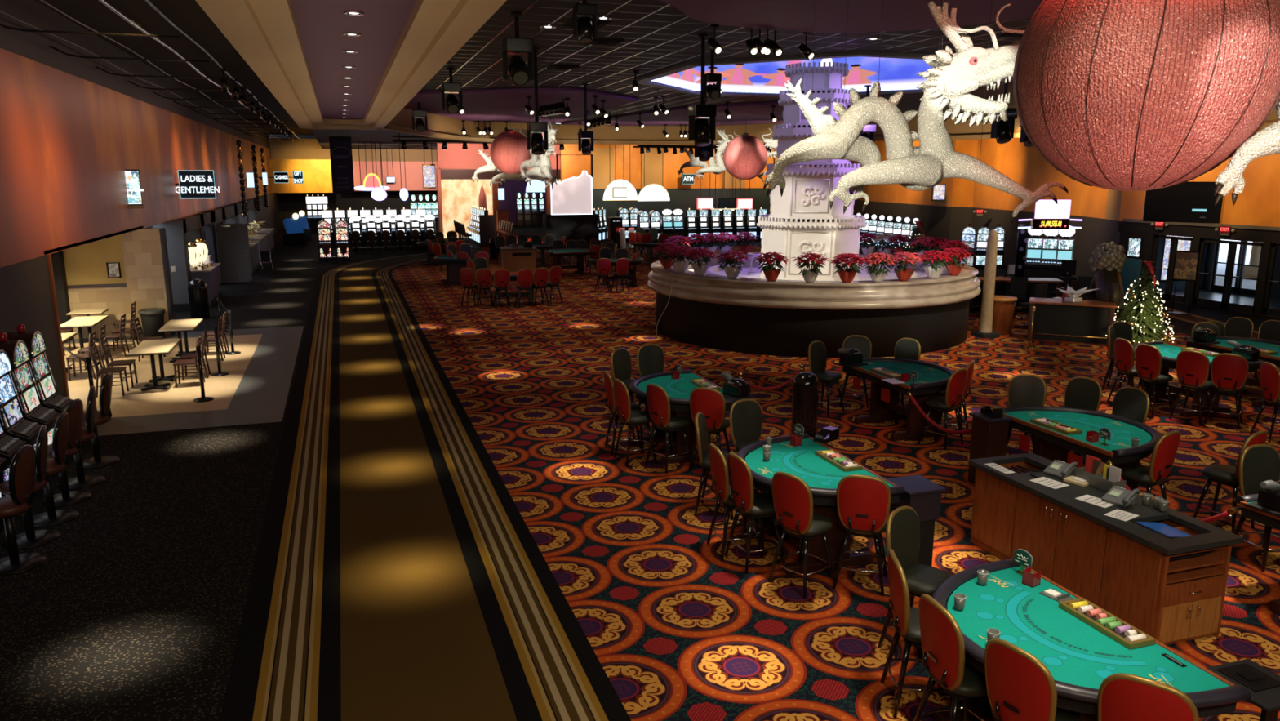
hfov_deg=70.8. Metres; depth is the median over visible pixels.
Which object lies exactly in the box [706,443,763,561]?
gaming chair
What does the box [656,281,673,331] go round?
cable
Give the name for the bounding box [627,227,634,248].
brochure rack
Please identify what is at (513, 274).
table
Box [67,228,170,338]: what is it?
tiles
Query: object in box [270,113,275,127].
track spotlight
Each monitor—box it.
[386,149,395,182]
[1132,520,1191,538]
[1142,181,1225,223]
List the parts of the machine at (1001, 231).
arch glass, belly glass, pay glass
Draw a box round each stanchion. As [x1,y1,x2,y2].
[728,371,743,434]
[790,363,804,423]
[1022,305,1037,349]
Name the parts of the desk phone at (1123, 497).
display frame, cord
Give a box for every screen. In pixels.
[497,172,504,200]
[612,144,626,197]
[697,166,713,208]
[736,179,752,208]
[931,183,946,201]
[1034,200,1071,226]
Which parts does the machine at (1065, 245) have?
belly glass, pay glass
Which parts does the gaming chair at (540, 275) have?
leg, seat, trim, leg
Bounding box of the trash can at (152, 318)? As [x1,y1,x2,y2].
[137,307,164,337]
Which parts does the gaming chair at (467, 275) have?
leg, trim, seat, leg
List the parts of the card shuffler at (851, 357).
lid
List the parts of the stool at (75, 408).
seat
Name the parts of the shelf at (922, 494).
lid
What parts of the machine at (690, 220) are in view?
pay glass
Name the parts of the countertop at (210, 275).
kick plate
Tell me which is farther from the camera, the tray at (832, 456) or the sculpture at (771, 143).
the sculpture at (771, 143)
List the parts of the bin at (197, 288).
dome lid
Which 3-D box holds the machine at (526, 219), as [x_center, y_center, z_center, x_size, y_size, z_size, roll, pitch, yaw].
[-8.914,-11.877,70.805,0.429,2.648,0.720,-4,12,-18]
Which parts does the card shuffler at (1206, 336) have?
lid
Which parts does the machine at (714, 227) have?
pay glass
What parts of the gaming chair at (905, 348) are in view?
leg, trim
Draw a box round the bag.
[1062,288,1070,299]
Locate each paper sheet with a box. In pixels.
[984,462,1015,473]
[1029,476,1069,488]
[1075,494,1113,507]
[1104,508,1139,520]
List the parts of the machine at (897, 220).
pay glass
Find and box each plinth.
[319,256,348,262]
[351,246,426,253]
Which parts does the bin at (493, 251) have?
lid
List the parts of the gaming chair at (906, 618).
leg, trim, leg, seat, seat plate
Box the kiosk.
[607,217,622,248]
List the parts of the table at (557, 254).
leg, armrest, leg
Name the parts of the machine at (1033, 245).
belly glass, pay glass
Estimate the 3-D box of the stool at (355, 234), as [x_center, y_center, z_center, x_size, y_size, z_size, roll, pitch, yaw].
[-14.689,-6.133,46.568,0.500,1.190,0.513,-4,12,-18]
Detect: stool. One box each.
[0,425,59,549]
[0,444,45,575]
[32,411,79,527]
[40,398,91,506]
[57,385,105,489]
[82,372,119,468]
[321,242,331,263]
[338,242,348,262]
[351,230,361,253]
[366,230,377,253]
[381,230,391,253]
[396,229,405,253]
[411,229,420,252]
[426,229,434,240]
[453,220,460,239]
[455,221,462,239]
[457,221,463,239]
[458,222,466,242]
[460,222,470,243]
[462,223,473,247]
[494,219,501,235]
[495,220,503,235]
[497,221,506,235]
[499,221,508,236]
[502,222,511,244]
[504,222,513,246]
[1004,277,1027,319]
[1019,283,1048,326]
[1048,272,1068,298]
[1060,259,1076,295]
[1076,275,1093,300]
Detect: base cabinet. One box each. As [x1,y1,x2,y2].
[498,245,537,271]
[968,452,1243,644]
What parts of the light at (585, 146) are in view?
yoke arm, yoke arm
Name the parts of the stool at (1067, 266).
seat, backrest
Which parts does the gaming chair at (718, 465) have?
leg, trim, leg, seat plate, seat, leg, leg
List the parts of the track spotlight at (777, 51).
stem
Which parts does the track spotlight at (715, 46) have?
stem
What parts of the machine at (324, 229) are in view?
pay glass, arch glass, belly glass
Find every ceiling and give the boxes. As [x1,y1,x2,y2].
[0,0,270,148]
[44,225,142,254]
[195,0,506,129]
[289,0,416,119]
[311,128,764,149]
[375,106,1278,144]
[403,88,852,125]
[418,0,1031,123]
[651,56,933,93]
[657,0,1043,33]
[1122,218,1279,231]
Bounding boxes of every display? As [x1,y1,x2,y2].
[282,212,306,245]
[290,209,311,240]
[542,154,598,250]
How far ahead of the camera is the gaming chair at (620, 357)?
14.76 m
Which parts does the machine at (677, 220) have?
pay glass, belly glass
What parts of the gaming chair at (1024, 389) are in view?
leg, leg, trim, leg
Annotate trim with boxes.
[47,253,69,398]
[66,283,126,288]
[159,227,176,334]
[440,169,560,179]
[492,174,551,236]
[591,147,777,189]
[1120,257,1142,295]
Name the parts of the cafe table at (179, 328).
post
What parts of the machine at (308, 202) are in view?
belly glass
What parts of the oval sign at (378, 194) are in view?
frame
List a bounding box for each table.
[60,320,101,357]
[61,332,77,372]
[66,308,108,342]
[66,315,109,351]
[126,345,175,391]
[136,338,182,382]
[157,323,199,362]
[164,318,203,355]
[417,240,445,265]
[434,254,472,284]
[492,271,534,306]
[509,243,552,266]
[546,248,597,275]
[587,257,643,288]
[629,368,743,464]
[635,242,674,265]
[736,433,905,575]
[843,357,954,440]
[931,557,1251,720]
[1002,405,1161,490]
[1133,340,1262,417]
[1183,336,1279,406]
[1235,493,1279,613]
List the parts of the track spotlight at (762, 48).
stem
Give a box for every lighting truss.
[392,132,564,150]
[633,144,775,154]
[638,144,769,153]
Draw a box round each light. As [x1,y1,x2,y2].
[0,332,8,341]
[16,323,26,332]
[342,33,360,36]
[342,50,358,53]
[342,66,355,68]
[343,11,364,15]
[411,102,427,132]
[440,68,462,113]
[502,12,533,85]
[526,47,548,155]
[540,26,555,28]
[572,0,597,44]
[577,84,593,155]
[596,17,611,20]
[688,34,716,146]
[693,99,714,161]
[704,40,721,99]
[858,84,876,142]
[866,37,880,40]
[990,78,1017,143]
[1018,120,1033,146]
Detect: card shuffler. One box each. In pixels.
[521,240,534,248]
[720,372,756,399]
[833,347,867,382]
[1187,327,1220,345]
[1226,340,1264,382]
[1245,480,1279,516]
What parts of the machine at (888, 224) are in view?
pay glass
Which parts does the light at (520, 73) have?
yoke arm, ceiling plate, yoke arm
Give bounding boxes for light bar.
[538,98,565,116]
[586,111,611,128]
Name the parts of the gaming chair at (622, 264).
leg, seat, trim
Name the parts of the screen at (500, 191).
frame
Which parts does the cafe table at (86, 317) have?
post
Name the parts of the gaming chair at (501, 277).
leg, leg, seat, trim, leg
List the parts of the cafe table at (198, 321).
post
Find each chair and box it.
[60,328,75,351]
[66,330,100,381]
[77,324,110,373]
[88,344,128,397]
[99,337,137,386]
[101,313,129,357]
[111,308,138,351]
[112,301,136,341]
[133,316,165,361]
[173,335,204,387]
[180,329,210,379]
[198,316,225,360]
[205,311,229,354]
[427,239,438,266]
[432,242,446,271]
[435,231,444,253]
[437,237,445,253]
[444,241,457,254]
[445,249,453,257]
[446,231,457,239]
[446,244,457,254]
[447,236,458,242]
[454,240,465,253]
[457,251,468,267]
[459,243,472,258]
[459,267,481,306]
[466,259,487,295]
[471,257,488,293]
[475,251,488,266]
[475,267,493,306]
[493,268,511,308]
[494,235,505,262]
[506,235,516,246]
[515,268,533,308]
[517,234,528,243]
[529,267,549,306]
[531,234,542,256]
[541,265,562,304]
[544,234,555,260]
[552,235,565,262]
[552,240,565,265]
[565,240,577,265]
[575,240,589,267]
[585,244,599,274]
[590,238,600,266]
[595,257,611,293]
[599,247,613,275]
[602,238,613,247]
[604,241,615,256]
[604,370,642,456]
[610,244,617,271]
[610,257,629,293]
[610,347,648,412]
[613,378,657,466]
[615,248,629,279]
[620,253,637,286]
[628,231,640,254]
[633,231,645,256]
[635,227,646,250]
[636,343,664,406]
[641,232,651,257]
[644,383,693,473]
[648,228,658,242]
[654,233,667,256]
[688,386,730,471]
[693,412,733,519]
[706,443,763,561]
[724,452,785,573]
[728,398,762,451]
[767,471,836,599]
[808,340,844,417]
[832,474,891,595]
[839,334,871,408]
[877,505,951,648]
[880,548,951,717]
[893,337,920,406]
[914,594,997,720]
[917,368,968,449]
[938,360,974,439]
[984,638,1079,720]
[1006,373,1046,453]
[1064,376,1102,455]
[1097,672,1199,720]
[1102,320,1142,387]
[1102,325,1135,391]
[1106,337,1147,402]
[1111,386,1150,464]
[1120,430,1180,499]
[1134,343,1173,417]
[1168,350,1213,425]
[1191,321,1219,336]
[1192,430,1266,533]
[1203,353,1248,428]
[1208,320,1225,336]
[1224,316,1253,337]
[1231,444,1279,571]
[1249,361,1279,443]
[1253,320,1279,377]
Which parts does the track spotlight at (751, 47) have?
stem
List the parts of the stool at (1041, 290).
seat, backrest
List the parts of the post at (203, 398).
post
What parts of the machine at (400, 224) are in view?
pay glass, belly glass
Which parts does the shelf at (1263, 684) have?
panel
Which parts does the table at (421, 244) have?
leg, armrest, leg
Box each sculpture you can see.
[471,123,559,189]
[520,115,559,188]
[677,121,740,181]
[757,128,821,181]
[763,0,1068,224]
[1214,97,1279,205]
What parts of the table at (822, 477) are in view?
leg, armrest, leg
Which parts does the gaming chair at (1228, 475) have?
leg, leg, seat, seat plate, leg, trim, leg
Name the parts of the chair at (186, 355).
leg, leg, seat, leg, leg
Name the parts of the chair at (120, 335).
seat, leg, leg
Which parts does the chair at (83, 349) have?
leg, seat, leg, leg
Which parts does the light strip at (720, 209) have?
frame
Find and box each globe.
[489,122,530,173]
[723,133,767,179]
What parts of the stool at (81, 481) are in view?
seat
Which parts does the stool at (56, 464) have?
seat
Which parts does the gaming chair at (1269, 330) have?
trim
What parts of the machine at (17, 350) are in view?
trim, arch trim, arch glass, pay glass, trim, belly glass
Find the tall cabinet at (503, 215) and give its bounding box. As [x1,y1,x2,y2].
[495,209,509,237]
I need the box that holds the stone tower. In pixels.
[756,62,866,280]
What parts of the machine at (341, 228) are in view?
arch glass, pay glass, belly glass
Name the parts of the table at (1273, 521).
armrest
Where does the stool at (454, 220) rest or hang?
on the floor at (135, 611)
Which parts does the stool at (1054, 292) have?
seat, backrest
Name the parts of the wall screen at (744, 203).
frame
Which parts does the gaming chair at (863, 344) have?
leg, trim, leg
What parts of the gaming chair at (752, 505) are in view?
leg, trim, leg, seat, seat plate, leg, leg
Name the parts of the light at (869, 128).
yoke arm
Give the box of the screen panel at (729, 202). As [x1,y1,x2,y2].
[718,154,736,208]
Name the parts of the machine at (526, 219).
pay glass, belly glass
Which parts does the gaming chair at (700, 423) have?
trim, leg, leg, seat, leg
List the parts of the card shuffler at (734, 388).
lid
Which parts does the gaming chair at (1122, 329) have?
leg, trim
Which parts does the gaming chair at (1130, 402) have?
trim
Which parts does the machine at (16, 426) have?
arch glass, trim, arch trim, pay glass, trim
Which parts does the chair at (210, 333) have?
seat, leg, leg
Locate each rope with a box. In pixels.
[746,370,802,390]
[906,391,971,434]
[1106,459,1238,523]
[1256,366,1279,377]
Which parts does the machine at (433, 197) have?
pay glass, belly glass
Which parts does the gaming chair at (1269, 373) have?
leg, trim, seat, seat plate, leg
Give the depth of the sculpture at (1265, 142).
6.20 m
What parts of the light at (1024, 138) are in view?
yoke arm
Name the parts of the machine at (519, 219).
pay glass, belly glass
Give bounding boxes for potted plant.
[1087,241,1126,322]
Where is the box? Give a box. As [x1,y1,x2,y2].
[197,255,211,264]
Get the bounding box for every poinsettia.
[652,242,683,268]
[662,235,693,259]
[663,245,694,272]
[683,247,715,275]
[684,233,711,257]
[695,232,725,254]
[710,231,738,254]
[715,249,750,279]
[733,231,757,253]
[753,252,791,281]
[791,252,831,282]
[829,253,868,283]
[859,232,880,255]
[860,252,898,282]
[872,233,899,255]
[885,234,909,257]
[889,251,924,281]
[910,235,935,258]
[917,249,955,279]
[921,237,951,262]
[938,240,972,263]
[939,247,974,275]
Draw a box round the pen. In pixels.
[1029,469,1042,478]
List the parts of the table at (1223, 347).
armrest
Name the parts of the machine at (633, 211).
pay glass, arch glass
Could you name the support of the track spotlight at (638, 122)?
hanging from the ceiling at (658, 36)
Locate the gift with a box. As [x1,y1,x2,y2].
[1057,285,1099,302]
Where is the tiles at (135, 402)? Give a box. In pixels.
[63,333,262,417]
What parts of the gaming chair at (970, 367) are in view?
leg, seat, leg, leg, trim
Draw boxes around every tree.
[903,221,924,257]
[1106,261,1174,345]
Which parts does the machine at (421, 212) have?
pay glass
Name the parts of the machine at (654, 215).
pay glass, arch glass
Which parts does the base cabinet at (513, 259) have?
door, door, door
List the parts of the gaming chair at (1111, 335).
leg, trim, leg, seat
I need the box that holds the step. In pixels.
[310,128,323,149]
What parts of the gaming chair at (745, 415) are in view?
seat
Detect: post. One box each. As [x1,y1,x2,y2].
[85,356,100,411]
[193,346,213,402]
[210,326,229,376]
[216,293,228,332]
[224,310,240,354]
[970,229,999,337]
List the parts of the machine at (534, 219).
pay glass, belly glass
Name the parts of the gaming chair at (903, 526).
leg, trim, leg, seat plate, seat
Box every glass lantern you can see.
[187,242,200,269]
[194,237,208,266]
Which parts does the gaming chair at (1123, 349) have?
leg, trim, seat, seat plate, leg, leg, leg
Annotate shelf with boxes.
[721,392,756,399]
[833,362,867,368]
[885,474,946,566]
[1187,340,1220,345]
[1206,658,1279,720]
[1245,501,1279,516]
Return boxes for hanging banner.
[328,131,354,193]
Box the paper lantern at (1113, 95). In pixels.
[1013,0,1279,191]
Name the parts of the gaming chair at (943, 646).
leg, trim, leg, seat, seat plate, leg, leg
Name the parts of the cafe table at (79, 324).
post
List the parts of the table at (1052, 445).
leg, armrest, leg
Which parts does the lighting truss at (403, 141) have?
rail, rail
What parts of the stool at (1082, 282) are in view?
seat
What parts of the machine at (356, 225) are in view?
pay glass, belly glass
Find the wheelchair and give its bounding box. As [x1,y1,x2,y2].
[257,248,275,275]
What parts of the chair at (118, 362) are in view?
leg, leg, seat, leg, leg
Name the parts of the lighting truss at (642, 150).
rail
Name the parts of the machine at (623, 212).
pay glass, arch glass, belly glass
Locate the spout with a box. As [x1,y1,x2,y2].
[747,255,758,272]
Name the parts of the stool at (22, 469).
seat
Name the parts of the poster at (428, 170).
frame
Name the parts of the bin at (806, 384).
lid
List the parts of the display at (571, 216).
frame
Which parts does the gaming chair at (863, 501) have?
leg, seat plate, seat, trim, leg, leg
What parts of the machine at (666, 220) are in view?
pay glass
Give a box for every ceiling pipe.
[0,10,273,142]
[40,0,284,142]
[98,0,296,142]
[144,0,304,142]
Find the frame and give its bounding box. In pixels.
[633,50,1013,97]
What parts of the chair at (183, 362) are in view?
leg, leg, seat, leg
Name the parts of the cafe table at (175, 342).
post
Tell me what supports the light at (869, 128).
hanging from the ceiling at (658, 36)
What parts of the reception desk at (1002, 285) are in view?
leg, foot rail, leg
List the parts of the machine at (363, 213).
belly glass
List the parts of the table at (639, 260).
leg, armrest, leg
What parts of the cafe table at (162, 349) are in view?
post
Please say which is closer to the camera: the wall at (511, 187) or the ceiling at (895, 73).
the ceiling at (895, 73)
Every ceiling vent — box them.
[546,64,580,69]
[563,19,610,28]
[582,38,624,45]
[999,32,1022,37]
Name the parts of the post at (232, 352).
post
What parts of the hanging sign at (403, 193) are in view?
frame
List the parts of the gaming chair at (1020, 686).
seat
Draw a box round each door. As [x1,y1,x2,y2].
[215,223,252,283]
[1149,235,1174,300]
[1167,236,1192,303]
[1193,238,1233,308]
[1224,240,1263,313]
[1262,244,1279,317]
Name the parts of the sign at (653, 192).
frame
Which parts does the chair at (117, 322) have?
seat, leg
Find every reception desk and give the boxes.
[968,276,1063,312]
[1026,297,1116,346]
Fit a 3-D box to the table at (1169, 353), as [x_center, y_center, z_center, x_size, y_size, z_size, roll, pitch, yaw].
[9.362,0.346,15.671,1.302,0.983,2.050,-4,12,-18]
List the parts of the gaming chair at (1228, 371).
leg, leg, seat plate, seat, trim, leg, leg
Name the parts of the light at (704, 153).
yoke arm, yoke arm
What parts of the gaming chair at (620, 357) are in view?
trim, seat, leg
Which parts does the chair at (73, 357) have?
leg, leg, seat, leg, leg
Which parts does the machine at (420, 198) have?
pay glass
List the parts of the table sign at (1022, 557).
stem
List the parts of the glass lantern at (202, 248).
globe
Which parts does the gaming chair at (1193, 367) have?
leg, leg, trim, seat plate, seat, leg, leg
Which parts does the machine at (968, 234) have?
belly glass, pay glass, arch glass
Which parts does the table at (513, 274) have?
leg, leg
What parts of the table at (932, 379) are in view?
leg, armrest, leg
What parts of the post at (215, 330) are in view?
post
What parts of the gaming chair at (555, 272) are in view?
leg, seat, trim, leg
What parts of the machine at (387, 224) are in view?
pay glass, belly glass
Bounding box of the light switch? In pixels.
[170,266,176,271]
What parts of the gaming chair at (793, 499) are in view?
leg, trim, leg, seat plate, leg, seat, leg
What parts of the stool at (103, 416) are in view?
seat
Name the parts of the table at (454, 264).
leg, armrest, leg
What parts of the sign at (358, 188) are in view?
frame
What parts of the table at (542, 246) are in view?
armrest, leg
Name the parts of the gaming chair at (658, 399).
leg, trim, leg, seat plate, seat, leg, leg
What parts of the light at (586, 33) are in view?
yoke arm, yoke arm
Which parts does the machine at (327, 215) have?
pay glass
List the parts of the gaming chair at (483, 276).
leg, trim, seat, leg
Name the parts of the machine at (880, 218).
pay glass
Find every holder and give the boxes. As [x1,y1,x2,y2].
[671,370,679,379]
[790,434,802,446]
[900,373,910,382]
[1022,566,1041,587]
[1075,454,1126,492]
[1085,430,1099,442]
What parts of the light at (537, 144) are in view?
yoke arm, yoke arm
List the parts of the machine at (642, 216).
pay glass, arch glass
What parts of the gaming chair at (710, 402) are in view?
leg, trim, seat, seat plate, leg, leg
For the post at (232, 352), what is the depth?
20.45 m
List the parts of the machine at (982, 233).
belly glass, pay glass, arch glass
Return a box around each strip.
[235,139,247,217]
[251,144,260,211]
[259,147,268,207]
[708,177,742,211]
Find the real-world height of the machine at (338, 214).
2.173 m
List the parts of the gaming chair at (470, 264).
trim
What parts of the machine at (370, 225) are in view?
pay glass, belly glass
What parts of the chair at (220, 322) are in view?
seat, leg, leg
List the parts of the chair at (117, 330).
leg, seat, leg, leg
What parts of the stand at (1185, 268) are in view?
leg, leg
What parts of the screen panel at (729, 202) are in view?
frame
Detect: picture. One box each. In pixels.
[106,262,121,278]
[440,179,493,238]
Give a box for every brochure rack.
[619,228,626,248]
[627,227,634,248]
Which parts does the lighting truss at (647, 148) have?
rail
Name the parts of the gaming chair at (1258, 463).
leg, trim, leg, leg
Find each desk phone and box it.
[1043,459,1078,479]
[1101,485,1140,509]
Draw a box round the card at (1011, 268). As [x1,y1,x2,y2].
[1006,264,1014,275]
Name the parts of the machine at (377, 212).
pay glass, belly glass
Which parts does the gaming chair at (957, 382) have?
leg, leg, seat, seat plate, leg, trim, leg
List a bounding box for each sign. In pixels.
[175,170,219,198]
[253,172,288,182]
[288,171,303,183]
[354,142,389,191]
[363,141,381,187]
[371,142,386,200]
[637,171,670,200]
[676,364,681,377]
[681,173,694,184]
[794,423,804,436]
[853,374,861,391]
[880,385,889,403]
[910,370,917,383]
[973,208,986,215]
[1013,548,1032,575]
[1017,218,1082,229]
[1018,431,1031,452]
[1066,449,1083,470]
[1099,427,1111,445]
[1151,222,1168,229]
[1214,225,1235,235]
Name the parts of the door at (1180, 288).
glass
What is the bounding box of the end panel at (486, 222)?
[479,214,495,247]
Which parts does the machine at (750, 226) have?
pay glass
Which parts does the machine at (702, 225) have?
pay glass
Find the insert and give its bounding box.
[1161,653,1186,666]
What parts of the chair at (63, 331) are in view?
seat, leg, leg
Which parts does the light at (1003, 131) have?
yoke arm, yoke arm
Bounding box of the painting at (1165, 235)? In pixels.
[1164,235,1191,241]
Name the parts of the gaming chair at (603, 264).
leg, trim, leg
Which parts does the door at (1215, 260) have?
glass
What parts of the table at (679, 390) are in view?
leg, armrest, leg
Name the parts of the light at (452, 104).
yoke arm, yoke arm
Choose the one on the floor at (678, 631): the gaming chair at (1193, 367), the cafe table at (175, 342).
the gaming chair at (1193, 367)
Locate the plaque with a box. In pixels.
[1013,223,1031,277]
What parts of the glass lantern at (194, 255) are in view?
globe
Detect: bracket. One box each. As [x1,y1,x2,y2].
[0,23,181,38]
[49,45,208,62]
[95,66,228,79]
[128,80,243,92]
[153,92,253,101]
[173,100,262,109]
[189,107,270,115]
[202,113,275,119]
[213,119,280,124]
[222,123,284,128]
[231,127,288,131]
[239,130,292,134]
[244,133,275,136]
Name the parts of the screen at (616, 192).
frame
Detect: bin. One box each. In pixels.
[187,279,209,319]
[488,238,497,258]
[791,371,819,437]
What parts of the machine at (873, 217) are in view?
pay glass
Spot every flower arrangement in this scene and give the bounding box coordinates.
[247,225,260,235]
[248,225,259,236]
[249,221,266,231]
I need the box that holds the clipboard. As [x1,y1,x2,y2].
[881,377,905,383]
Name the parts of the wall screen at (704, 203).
frame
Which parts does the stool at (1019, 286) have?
seat, backrest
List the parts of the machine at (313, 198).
belly glass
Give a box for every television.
[124,169,145,208]
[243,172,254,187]
[259,172,267,185]
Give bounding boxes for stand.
[967,411,1013,484]
[991,295,1017,335]
[1167,250,1199,315]
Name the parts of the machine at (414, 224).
pay glass, belly glass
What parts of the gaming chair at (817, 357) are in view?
trim, leg, seat plate, seat, leg, leg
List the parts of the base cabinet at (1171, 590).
door, door, door, door, cupboard door, handle, drawer, handle, handle, cupboard door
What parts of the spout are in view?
spout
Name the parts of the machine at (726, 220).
pay glass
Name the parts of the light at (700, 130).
yoke arm, ceiling plate, yoke arm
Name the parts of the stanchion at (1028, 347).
post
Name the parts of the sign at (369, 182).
frame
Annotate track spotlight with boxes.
[219,68,229,92]
[231,79,239,100]
[239,87,249,106]
[248,93,254,111]
[255,100,261,116]
[260,105,267,120]
[265,110,271,124]
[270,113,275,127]
[274,117,279,129]
[277,120,282,132]
[280,123,285,134]
[284,125,287,136]
[457,94,465,114]
[461,120,466,134]
[475,120,482,134]
[482,120,487,134]
[487,120,493,134]
[504,121,509,131]
[524,95,534,115]
[564,97,570,116]
[577,122,582,134]
[583,111,591,126]
[591,95,599,114]
[600,99,608,118]
[614,116,618,130]
[632,70,639,91]
[635,113,644,128]
[653,96,659,115]
[657,95,668,114]
[662,124,668,137]
[679,124,684,137]
[683,124,687,137]
[706,23,722,54]
[724,101,732,119]
[745,27,758,55]
[751,28,768,54]
[763,29,772,55]
[769,105,777,122]
[771,29,782,56]
[798,31,814,59]
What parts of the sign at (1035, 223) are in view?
neon arm, neon arm, frame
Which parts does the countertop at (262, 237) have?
panel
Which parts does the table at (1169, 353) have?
leg, armrest, leg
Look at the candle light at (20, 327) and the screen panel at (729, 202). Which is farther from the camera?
the screen panel at (729, 202)
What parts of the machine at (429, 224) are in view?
pay glass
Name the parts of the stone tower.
cornice, carved panel, cornice, carved panel, cornice, cornice, carved panel, cornice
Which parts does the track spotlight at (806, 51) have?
stem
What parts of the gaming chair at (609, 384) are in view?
leg, trim, leg, seat, leg, leg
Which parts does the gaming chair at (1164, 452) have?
leg, seat, seat plate, leg, leg, trim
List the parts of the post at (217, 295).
post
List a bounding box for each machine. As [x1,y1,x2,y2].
[0,332,61,477]
[0,349,42,498]
[0,412,26,517]
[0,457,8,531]
[5,323,73,459]
[305,194,314,233]
[311,195,318,233]
[316,194,323,222]
[316,217,333,257]
[321,195,328,209]
[321,208,335,248]
[333,208,346,224]
[334,217,350,261]
[346,208,358,247]
[349,214,363,252]
[359,208,370,247]
[364,214,378,247]
[372,207,383,246]
[379,214,392,247]
[385,207,396,246]
[394,214,407,246]
[400,207,412,246]
[408,194,417,214]
[408,213,422,246]
[414,207,426,241]
[417,194,425,208]
[423,194,431,221]
[423,213,435,240]
[430,194,439,231]
[466,205,473,240]
[468,205,478,242]
[470,206,477,243]
[471,206,481,244]
[473,207,480,244]
[475,207,484,246]
[477,208,488,239]
[515,192,523,226]
[523,192,530,226]
[529,192,537,226]
[537,192,545,226]
[593,208,602,240]
[596,208,606,242]
[600,207,607,239]
[616,205,630,241]
[628,205,639,232]
[636,208,649,232]
[648,208,662,242]
[660,208,674,242]
[672,208,684,241]
[684,208,697,243]
[696,208,709,236]
[708,208,721,242]
[720,208,733,242]
[732,207,746,242]
[744,207,757,241]
[755,207,767,241]
[853,213,862,231]
[859,213,869,246]
[866,213,879,246]
[874,214,888,248]
[882,215,896,245]
[891,216,905,251]
[899,217,913,246]
[908,217,923,241]
[960,223,976,267]
[973,223,990,269]
[991,223,1005,269]
[1023,226,1043,277]
[1039,229,1058,277]
[1053,225,1075,289]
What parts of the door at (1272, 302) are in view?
glass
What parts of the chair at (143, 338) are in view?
leg, leg, seat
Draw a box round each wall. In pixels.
[0,48,271,396]
[50,192,279,341]
[62,234,126,284]
[152,220,190,311]
[226,137,309,224]
[267,137,436,161]
[268,159,333,192]
[277,190,437,228]
[352,161,476,191]
[435,142,560,232]
[498,168,560,225]
[560,143,831,188]
[593,187,770,227]
[849,160,868,200]
[853,200,867,214]
[867,139,955,252]
[948,139,977,247]
[971,137,1084,276]
[1075,183,1107,280]
[1102,189,1122,245]
[1117,128,1279,315]
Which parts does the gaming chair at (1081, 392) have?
trim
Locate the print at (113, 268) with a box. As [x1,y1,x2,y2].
[107,263,119,277]
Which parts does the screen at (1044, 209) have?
frame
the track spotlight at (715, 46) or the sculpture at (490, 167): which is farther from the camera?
the sculpture at (490, 167)
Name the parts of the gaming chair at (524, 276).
leg, leg, seat, trim, leg, leg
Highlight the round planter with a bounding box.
[647,252,981,357]
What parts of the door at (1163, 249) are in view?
glass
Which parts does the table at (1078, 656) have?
leg, leg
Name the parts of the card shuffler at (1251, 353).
lid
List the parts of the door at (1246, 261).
handle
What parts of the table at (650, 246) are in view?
leg, armrest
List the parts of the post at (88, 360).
post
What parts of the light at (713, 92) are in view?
yoke arm, yoke arm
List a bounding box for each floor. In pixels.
[0,224,1199,720]
[63,325,303,435]
[219,244,637,720]
[391,245,1279,720]
[481,235,542,250]
[1144,306,1279,338]
[1157,298,1278,317]
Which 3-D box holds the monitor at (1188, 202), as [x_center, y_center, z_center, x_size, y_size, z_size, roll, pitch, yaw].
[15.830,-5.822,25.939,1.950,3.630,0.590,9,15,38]
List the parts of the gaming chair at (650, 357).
trim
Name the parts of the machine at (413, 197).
pay glass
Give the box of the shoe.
[980,405,1003,418]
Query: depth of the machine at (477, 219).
52.89 m
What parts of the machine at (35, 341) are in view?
trim, arch trim, arch glass, pay glass, trim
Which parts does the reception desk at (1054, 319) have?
leg, foot rail, leg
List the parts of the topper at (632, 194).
frame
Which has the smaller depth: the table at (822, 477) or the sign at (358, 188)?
the table at (822, 477)
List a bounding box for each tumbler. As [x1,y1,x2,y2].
[763,444,770,452]
[763,451,770,461]
[764,435,772,445]
[954,592,966,610]
[977,568,989,585]
[986,627,1000,642]
[1131,437,1139,446]
[1142,492,1152,505]
[1152,495,1163,508]
[1158,498,1168,511]
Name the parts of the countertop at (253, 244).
kick plate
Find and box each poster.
[422,143,435,188]
[1127,236,1142,257]
[1173,252,1198,279]
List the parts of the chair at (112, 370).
leg, leg, seat, leg, leg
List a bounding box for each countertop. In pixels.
[190,262,220,271]
[190,262,222,305]
[248,233,267,239]
[248,233,267,262]
[248,240,260,247]
[248,240,260,272]
[253,228,274,233]
[253,228,275,253]
[498,245,537,250]
[968,452,1243,555]
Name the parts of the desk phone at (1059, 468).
display frame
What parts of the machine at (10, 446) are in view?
trim, belly glass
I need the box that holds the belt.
[62,345,85,361]
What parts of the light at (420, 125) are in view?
yoke arm, yoke arm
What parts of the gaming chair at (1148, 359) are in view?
leg, trim, leg, seat plate, leg, seat, leg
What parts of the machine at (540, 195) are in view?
pay glass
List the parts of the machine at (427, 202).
pay glass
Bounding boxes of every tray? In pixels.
[689,377,719,390]
[814,448,862,471]
[870,367,901,378]
[1004,464,1033,473]
[1030,417,1082,435]
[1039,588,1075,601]
[1058,597,1155,648]
[1062,475,1088,486]
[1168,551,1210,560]
[1180,346,1219,356]
[1217,662,1279,691]
[1234,346,1277,355]
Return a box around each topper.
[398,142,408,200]
[525,179,545,191]
[603,144,637,200]
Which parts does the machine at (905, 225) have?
pay glass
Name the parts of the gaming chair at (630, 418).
leg, trim, leg, seat, seat plate, leg, leg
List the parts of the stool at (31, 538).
seat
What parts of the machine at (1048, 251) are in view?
belly glass, pay glass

